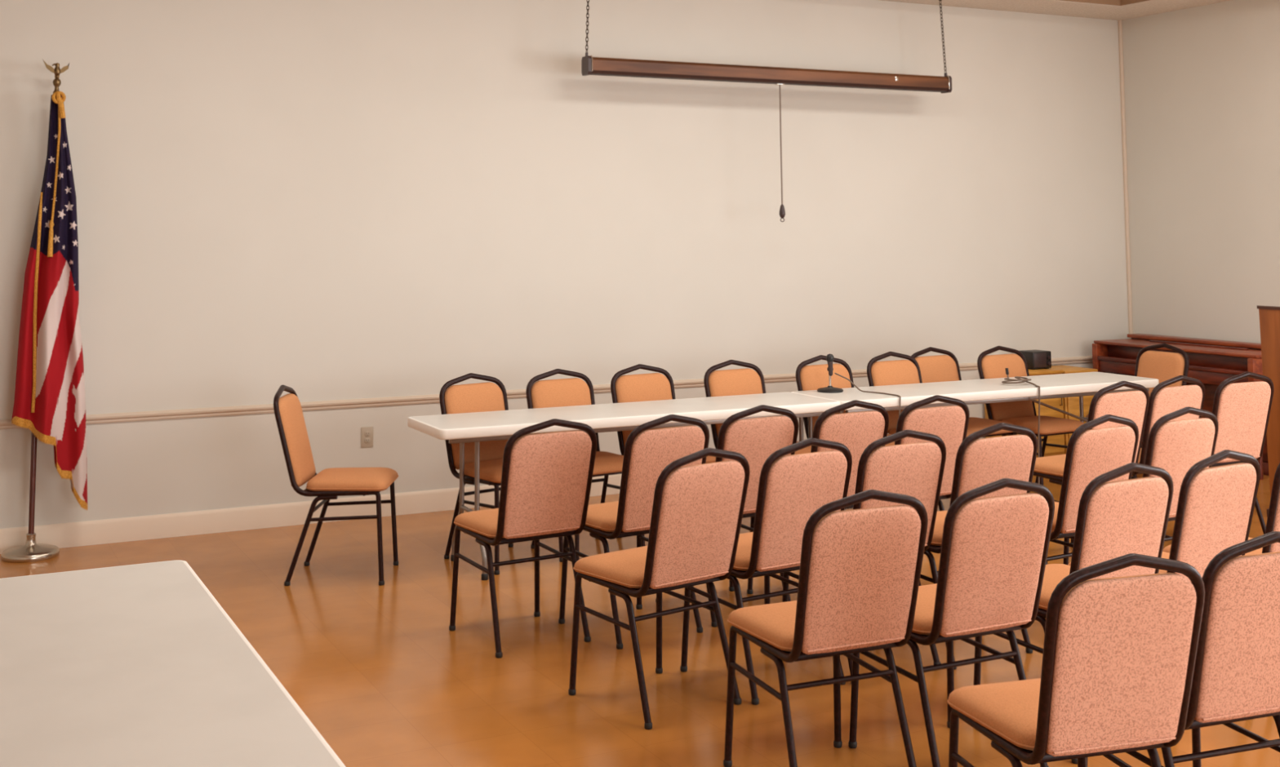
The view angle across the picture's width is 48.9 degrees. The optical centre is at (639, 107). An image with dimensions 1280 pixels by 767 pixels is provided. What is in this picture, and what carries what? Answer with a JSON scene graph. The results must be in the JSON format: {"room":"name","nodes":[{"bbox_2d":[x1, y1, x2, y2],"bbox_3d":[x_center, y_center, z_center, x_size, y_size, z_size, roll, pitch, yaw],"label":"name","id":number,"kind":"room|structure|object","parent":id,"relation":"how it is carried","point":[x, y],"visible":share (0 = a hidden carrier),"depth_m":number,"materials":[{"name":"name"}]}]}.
{"room":"assembly chamber","nodes":[
{"label":"assembly chamber","id":0,"kind":"room"},
{"bbox_2d":[0,0,1128,528],"bbox_3d":[-1.115,0.653,8.797,11.340,3.603,0.120,2,-6,-26],"label":"wall","id":1,"kind":"structure","parent":0,"point":[322,200],"depth_m":8.85,"materials":[{"name":"paint"}]},
{"bbox_2d":[0,474,621,554],"bbox_3d":[-1.075,2.379,8.585,11.100,0.127,0.016,2,-6,-26],"label":"baseboard","id":2,"kind":"structure","parent":1,"relation":"attached to","point":[62,535],"depth_m":7.95,"materials":[{"name":"beige paint"}]},
{"bbox_2d":[360,426,373,448],"bbox_3d":[-1.617,1.953,8.355,0.074,0.120,0.010,2,-6,-26],"label":"wall outlet","id":3,"kind":"object","parent":1,"relation":"attached to","point":[366,433],"visible":1,"depth_m":8.35,"materials":[{"name":"beige plastic"}]},
{"bbox_2d":[364,431,370,436],"bbox_3d":[-1.616,1.934,8.354,0.034,0.029,0.004,2,-6,-26],"label":"socket","id":4,"kind":"object","parent":3,"relation":"attached to","point":[366,433],"depth_m":8.35,"materials":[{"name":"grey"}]},
{"bbox_2d":[364,438,370,443],"bbox_3d":[-1.616,1.973,8.351,0.034,0.029,0.004,2,-6,-26],"label":"socket","id":5,"kind":"object","parent":3,"relation":"attached to","point":[366,440],"depth_m":8.35,"materials":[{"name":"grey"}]},
{"bbox_2d":[0,355,1092,429],"bbox_3d":[-1.077,1.772,8.635,11.100,0.050,0.024,2,-6,-26],"label":"trim","id":6,"kind":"structure","parent":1,"relation":"attached to","point":[433,398],"depth_m":8.27,"materials":[{"name":"beige paint"}]},
{"bbox_2d":[881,0,1230,20],"bbox_3d":[1.706,-1.524,3.311,11.100,0.250,12.527,2,-6,-26],"label":"trim","id":7,"kind":"structure","parent":1,"relation":"attached to","point":[1058,7],"depth_m":10.63,"materials":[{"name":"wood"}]},
{"bbox_2d":[1117,19,1133,338],"bbox_3d":[3.871,0.616,11.228,0.034,2.656,0.034,2,-6,-26],"label":"trim","id":8,"kind":"structure","parent":1,"relation":"attached to","point":[1119,22],"depth_m":11.22,"materials":[{"name":"beige paint"}]},
{"bbox_2d":[0,473,1279,766],"bbox_3d":[1.724,1.971,3.005,11.340,0.060,12.767,2,-6,-26],"label":"floor","id":9,"kind":"structure","parent":0,"point":[380,673],"depth_m":5.45,"materials":[{"name":"concrete"}]},
{"bbox_2d":[0,59,69,563],"bbox_3d":[-3.191,1.041,7.470,0.280,2.620,0.280,2,-6,-26],"label":"flag stand","id":10,"kind":"object","parent":9,"relation":"on","point":[32,552],"visible":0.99,"depth_m":7.36,"materials":[{"name":"silver metal"}]},
{"bbox_2d":[11,90,87,510],"bbox_3d":[-3.105,1.023,7.481,0.385,2.228,0.244,2,-6,-26],"label":"flag","id":11,"kind":"object","parent":10,"relation":"hanging from","point":[50,398],"visible":1,"depth_m":7.43,"materials":[{"name":"multicoloured fabric"}]},
{"bbox_2d":[0,560,345,766],"bbox_3d":[-1.115,1.568,2.807,0.762,0.737,2.440,2,-6,-26],"label":"folding table","id":12,"kind":"object","parent":9,"relation":"on","point":[139,665],"visible":1,"depth_m":2.97,"materials":[{"name":"plastic"}]},
{"bbox_2d":[273,385,399,586],"bbox_3d":[-1.505,1.839,6.972,0.568,0.926,0.431,0,-5,0],"label":"banquet chair","id":13,"kind":"object","parent":9,"relation":"on","point":[329,484],"visible":1,"depth_m":6.83,"materials":[{"name":"fabric"}]},
{"bbox_2d":[439,373,563,575],"bbox_3d":[-0.727,1.864,7.302,0.431,0.926,0.568,4,-7,-40],"label":"banquet chair","id":14,"kind":"object","parent":9,"relation":"on","point":[488,396],"visible":0.54,"depth_m":7.39,"materials":[{"name":"fabric"}]},
{"bbox_2d":[448,418,597,658],"bbox_3d":[-0.485,1.738,5.880,0.431,0.926,0.568,3,-6,-31],"label":"banquet chair","id":15,"kind":"object","parent":9,"relation":"on","point":[545,486],"visible":1,"depth_m":5.72,"materials":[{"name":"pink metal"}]},
{"bbox_2d":[525,368,644,560],"bbox_3d":[-0.300,1.878,7.493,0.431,0.926,0.568,3,-6,-33],"label":"banquet chair","id":16,"kind":"object","parent":9,"relation":"on","point":[571,392],"visible":0.41,"depth_m":7.65,"materials":[{"name":"fabric"}]},
{"bbox_2d":[407,391,840,581],"bbox_3d":[-0.039,1.969,7.464,2.314,0.737,0.552,2,-6,-26],"label":"folding table","id":17,"kind":"object","parent":9,"relation":"on","point":[461,428],"visible":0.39,"depth_m":7.26,"materials":[{"name":"plastic"}]},
{"bbox_2d":[558,414,709,649],"bbox_3d":[-0.021,1.746,5.992,0.431,0.926,0.568,3,-6,-34],"label":"banquet chair","id":18,"kind":"object","parent":9,"relation":"on","point":[646,454],"visible":0.64,"depth_m":5.79,"materials":[{"name":"fabric"}]},
{"bbox_2d":[568,448,750,730],"bbox_3d":[0.074,1.665,5.078,0.431,0.926,0.568,4,-6,-37],"label":"banquet chair","id":19,"kind":"object","parent":9,"relation":"on","point":[698,510],"visible":1,"depth_m":4.93,"materials":[{"name":"fabric"}]},
{"bbox_2d":[610,364,715,463],"bbox_3d":[0.152,1.898,7.745,0.431,0.926,0.568,3,-6,-33],"label":"banquet chair","id":20,"kind":"object","parent":9,"relation":"on","point":[651,386],"visible":0.26,"depth_m":7.93,"materials":[{"name":"fabric"}]},
{"bbox_2d":[655,404,798,627],"bbox_3d":[0.393,1.770,6.300,0.431,0.926,0.568,3,-6,-31],"label":"banquet chair","id":21,"kind":"object","parent":9,"relation":"on","point":[756,439],"visible":0.34,"depth_m":6.11,"materials":[{"name":"fabric"}]},
{"bbox_2d":[703,360,811,454],"bbox_3d":[0.680,1.916,7.982,0.431,0.926,0.568,3,-6,-31],"label":"banquet chair","id":22,"kind":"object","parent":9,"relation":"on","point":[745,381],"visible":0.28,"depth_m":8.17,"materials":[{"name":"fabric"}]},
{"bbox_2d":[680,438,852,705],"bbox_3d":[0.479,1.684,5.316,0.431,0.926,0.568,3,-6,-32],"label":"banquet chair","id":23,"kind":"object","parent":9,"relation":"on","point":[792,488],"visible":0.63,"depth_m":5.12,"materials":[{"name":"fabric"}]},
{"bbox_2d":[746,400,888,594],"bbox_3d":[0.819,1.782,6.455,0.431,0.926,0.568,3,-6,-31],"label":"banquet chair","id":24,"kind":"object","parent":9,"relation":"on","point":[856,431],"visible":0.23,"depth_m":6.27,"materials":[{"name":"fabric"}]},
{"bbox_2d":[723,489,928,766],"bbox_3d":[0.566,1.595,4.309,0.431,0.926,0.568,2,-5,-24],"label":"banquet chair","id":25,"kind":"object","parent":9,"relation":"on","point":[860,573],"visible":1,"depth_m":4.14,"materials":[{"name":"fabric"}]},
{"bbox_2d":[795,355,894,446],"bbox_3d":[1.239,1.937,8.254,0.431,0.926,0.568,3,-6,-31],"label":"banquet chair","id":26,"kind":"object","parent":9,"relation":"on","point":[813,377],"visible":0.27,"depth_m":8.44,"materials":[{"name":"fabric"}]},
{"bbox_2d":[782,430,946,684],"bbox_3d":[0.876,1.700,5.522,0.431,0.926,0.568,3,-6,-30],"label":"banquet chair","id":27,"kind":"object","parent":9,"relation":"on","point":[916,470],"visible":0.28,"depth_m":5.33,"materials":[{"name":"fabric"}]},
{"bbox_2d":[866,351,974,436],"bbox_3d":[1.700,1.955,8.484,0.431,0.926,0.568,3,-6,-31],"label":"banquet chair","id":28,"kind":"object","parent":9,"relation":"on","point":[895,372],"visible":0.31,"depth_m":8.67,"materials":[{"name":"fabric"}]},
{"bbox_2d":[894,395,969,511],"bbox_3d":[1.226,1.795,6.633,0.431,0.926,0.568,3,-6,-29],"label":"banquet chair","id":29,"kind":"object","parent":9,"relation":"on","point":[949,424],"visible":0.3,"depth_m":6.46,"materials":[{"name":"fabric"}]},
{"bbox_2d":[848,478,1054,766],"bbox_3d":[0.991,1.608,4.480,0.431,0.926,0.568,2,-6,-26],"label":"banquet chair","id":30,"kind":"object","parent":9,"relation":"on","point":[994,550],"visible":0.82,"depth_m":4.30,"materials":[{"name":"fabric"}]},
{"bbox_2d":[908,346,1015,439],"bbox_3d":[2.017,1.981,8.802,0.431,0.926,0.568,3,-6,-31],"label":"banquet chair","id":31,"kind":"object","parent":9,"relation":"on","point":[939,368],"visible":0.34,"depth_m":8.99,"materials":[{"name":"fabric"}]},
{"bbox_2d":[791,372,1159,510],"bbox_3d":[2.071,2.051,8.517,2.404,0.737,0.552,2,-6,-26],"label":"folding table","id":32,"kind":"object","parent":9,"relation":"on","point":[972,392],"visible":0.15,"depth_m":8.41,"materials":[{"name":"plastic"}]},
{"bbox_2d":[817,354,843,393],"bbox_3d":[1.114,1.553,8.261,0.152,0.220,0.152,2,-6,-26],"label":"desk microphone","id":33,"kind":"object","parent":32,"relation":"on","point":[829,357],"visible":1,"depth_m":8.24,"materials":[{"name":"black plastic"}]},
{"bbox_2d":[826,354,834,361],"bbox_3d":[1.115,1.467,8.265,0.047,0.048,0.046,2,-6,-26],"label":"grille","id":34,"kind":"object","parent":33,"relation":"attached to","point":[829,357],"depth_m":8.25,"materials":[{"name":"black metal"}]},
{"bbox_2d":[835,373,901,416],"bbox_3d":[1.323,1.960,8.076,0.450,0.848,0.126,-4,-6,39],"label":"microphone cable","id":35,"kind":"object","parent":32,"relation":"on","point":[855,386],"visible":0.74,"depth_m":8.14,"materials":[{"name":"brown plastic"}]},
{"bbox_2d":[1001,368,1039,494],"bbox_3d":[2.297,2.002,8.502,0.192,0.827,0.300,-1,-5,3],"label":"coiled cable","id":36,"kind":"object","parent":32,"relation":"on","point":[1007,380],"visible":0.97,"depth_m":8.52,"materials":[{"name":"brown plastic"}]},
{"bbox_2d":[920,422,1037,670],"bbox_3d":[1.280,1.714,5.702,0.431,0.926,0.568,3,-6,-30],"label":"banquet chair","id":37,"kind":"object","parent":9,"relation":"on","point":[979,463],"visible":0.38,"depth_m":5.51,"materials":[{"name":"fabric"}]},
{"bbox_2d":[984,368,1064,457],"bbox_3d":[2.822,2.244,10.304,0.435,0.655,0.399,2,-6,-26],"label":"base cabinet","id":38,"kind":"object","parent":9,"relation":"on","point":[1055,402],"visible":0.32,"depth_m":10.19,"materials":[{"name":"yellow wood"}]},
{"bbox_2d":[1019,350,1051,369],"bbox_3d":[2.919,1.859,10.397,0.176,0.128,0.172,2,-6,-26],"label":"box","id":39,"kind":"object","parent":38,"relation":"on","point":[1035,359],"visible":0.91,"depth_m":10.33,"materials":[{"name":"black plastic"}]},
{"bbox_2d":[1034,352,1046,368],"bbox_3d":[2.932,1.849,10.320,0.115,0.102,0.005,2,-6,-26],"label":"grille","id":40,"kind":"object","parent":39,"relation":"attached to","point":[1040,358],"depth_m":10.32,"materials":[{"name":"black fabric"}]},
{"bbox_2d":[977,346,1084,497],"bbox_3d":[2.468,1.984,8.867,0.431,0.926,0.568,3,-6,-30],"label":"banquet chair","id":41,"kind":"object","parent":9,"relation":"on","point":[1020,413],"visible":0.59,"depth_m":8.99,"materials":[{"name":"fabric"}]},
{"bbox_2d":[973,462,1173,764],"bbox_3d":[1.458,1.629,4.745,0.431,0.926,0.568,3,-6,-29],"label":"banquet chair","id":42,"kind":"object","parent":9,"relation":"on","point":[1118,518],"visible":0.41,"depth_m":4.55,"materials":[{"name":"fabric"}]},
{"bbox_2d":[1050,364,1097,454],"bbox_3d":[3.168,2.263,10.476,0.320,0.645,0.399,2,-6,-26],"label":"base cabinet","id":43,"kind":"object","parent":9,"relation":"on","point":[1071,405],"visible":0.19,"depth_m":10.30,"materials":[{"name":"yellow wood"}]},
{"bbox_2d":[946,553,1204,766],"bbox_3d":[1.071,1.522,3.498,0.431,0.926,0.568,1,-5,-17],"label":"banquet chair","id":44,"kind":"object","parent":9,"relation":"on","point":[1120,653],"visible":1,"depth_m":3.30,"materials":[{"name":"fabric"}]},
{"bbox_2d":[1033,381,1149,544],"bbox_3d":[2.264,1.839,7.192,0.431,0.926,0.568,3,-6,-31],"label":"banquet chair","id":45,"kind":"object","parent":9,"relation":"on","point":[1133,406],"visible":0.33,"depth_m":7.04,"materials":[{"name":"fabric"}]},
{"bbox_2d":[1045,414,1138,564],"bbox_3d":[1.762,1.731,5.926,0.431,0.926,0.568,3,-6,-32],"label":"banquet chair","id":46,"kind":"object","parent":9,"relation":"on","point":[1091,454],"visible":0.41,"depth_m":5.70,"materials":[{"name":"fabric"}]},
{"bbox_2d":[1085,343,1189,477],"bbox_3d":[3.219,2.002,9.110,0.568,0.926,0.431,2,-6,-28],"label":"banquet chair","id":47,"kind":"object","parent":9,"relation":"on","point":[1162,366],"visible":0.26,"depth_m":9.21,"materials":[{"name":"fabric"}]},
{"bbox_2d":[1062,406,1218,565],"bbox_3d":[2.192,1.750,6.168,0.431,0.926,0.568,3,-6,-29],"label":"banquet chair","id":48,"kind":"object","parent":9,"relation":"on","point":[1175,446],"visible":0.28,"depth_m":5.97,"materials":[{"name":"fabric"}]},
{"bbox_2d":[1067,449,1260,583],"bbox_3d":[1.857,1.649,4.994,0.431,0.926,0.568,3,-6,-32],"label":"banquet chair","id":49,"kind":"object","parent":9,"relation":"on","point":[1215,506],"visible":0.3,"depth_m":4.79,"materials":[{"name":"fabric"}]},
{"bbox_2d":[1131,375,1205,479],"bbox_3d":[2.647,1.859,7.441,0.431,0.926,0.568,3,-6,-30],"label":"banquet chair","id":50,"kind":"object","parent":9,"relation":"on","point":[1163,401],"visible":0.27,"depth_m":7.21,"materials":[{"name":"fabric"}]},
{"bbox_2d":[1092,333,1269,479],"bbox_3d":[4.016,2.125,10.201,0.510,0.862,1.509,2,-6,-26],"label":"piano","id":51,"kind":"object","parent":9,"relation":"on","point":[1211,362],"visible":0.34,"depth_m":10.05,"materials":[{"name":"brown wood"}]},
{"bbox_2d":[1086,531,1279,766],"bbox_3d":[1.490,1.539,3.723,0.431,0.926,0.568,2,-5,-21],"label":"banquet chair","id":52,"kind":"object","parent":9,"relation":"on","point":[1236,678],"visible":0.54,"depth_m":3.50,"materials":[{"name":"fabric"}]},
{"bbox_2d":[1162,462,1279,555],"bbox_3d":[2.279,1.665,5.208,0.431,0.926,0.568,3,-6,-30],"label":"banquet chair","id":53,"kind":"object","parent":9,"relation":"on","point":[1273,524],"visible":0.07,"depth_m":4.94,"materials":[{"name":"fabric"}]},
{"bbox_2d":[1211,372,1274,534],"bbox_3d":[3.082,1.872,7.614,0.431,0.926,0.568,2,-6,-25],"label":"banquet chair","id":54,"kind":"object","parent":9,"relation":"on","point":[1242,411],"visible":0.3,"depth_m":7.42,"materials":[{"name":"fabric"}]},
{"bbox_2d":[1257,305,1279,517],"bbox_3d":[4.001,1.759,8.078,0.485,1.223,0.664,2,-6,-26],"label":"lectern","id":55,"kind":"object","parent":9,"relation":"on","point":[1269,316],"visible":0.81,"depth_m":8.21,"materials":[{"name":"brown wood"}]},
{"bbox_2d":[1121,0,1279,343],"bbox_3d":[6.758,0.335,5.614,0.120,3.603,12.647,2,-6,-26],"label":"wall","id":56,"kind":"structure","parent":0,"point":[1202,83],"depth_m":10.55,"materials":[{"name":"paint"}]},
{"bbox_3d":[1.705,-1.688,3.325,11.340,0.080,12.767,2,-6,-26],"label":"ceiling","id":57,"kind":"structure","parent":0,"visible":0},
{"bbox_2d":[581,0,951,222],"bbox_3d":[0.931,-0.046,9.450,2.850,1.618,0.109,2,-6,-26],"label":"projection screen","id":58,"kind":"object","parent":57,"relation":"hanging from","point":[590,65],"visible":1,"depth_m":9.38,"materials":[{"name":"brown metal"}]},
{"bbox_2d":[1061,0,1147,5],"bbox_3d":[1.706,-1.526,3.311,10.020,0.246,11.447,2,-6,-26],"label":"trim","id":59,"kind":"structure","parent":57,"relation":"attached to","point":[1117,2],"depth_m":10.54,"materials":[{"name":"brown"}]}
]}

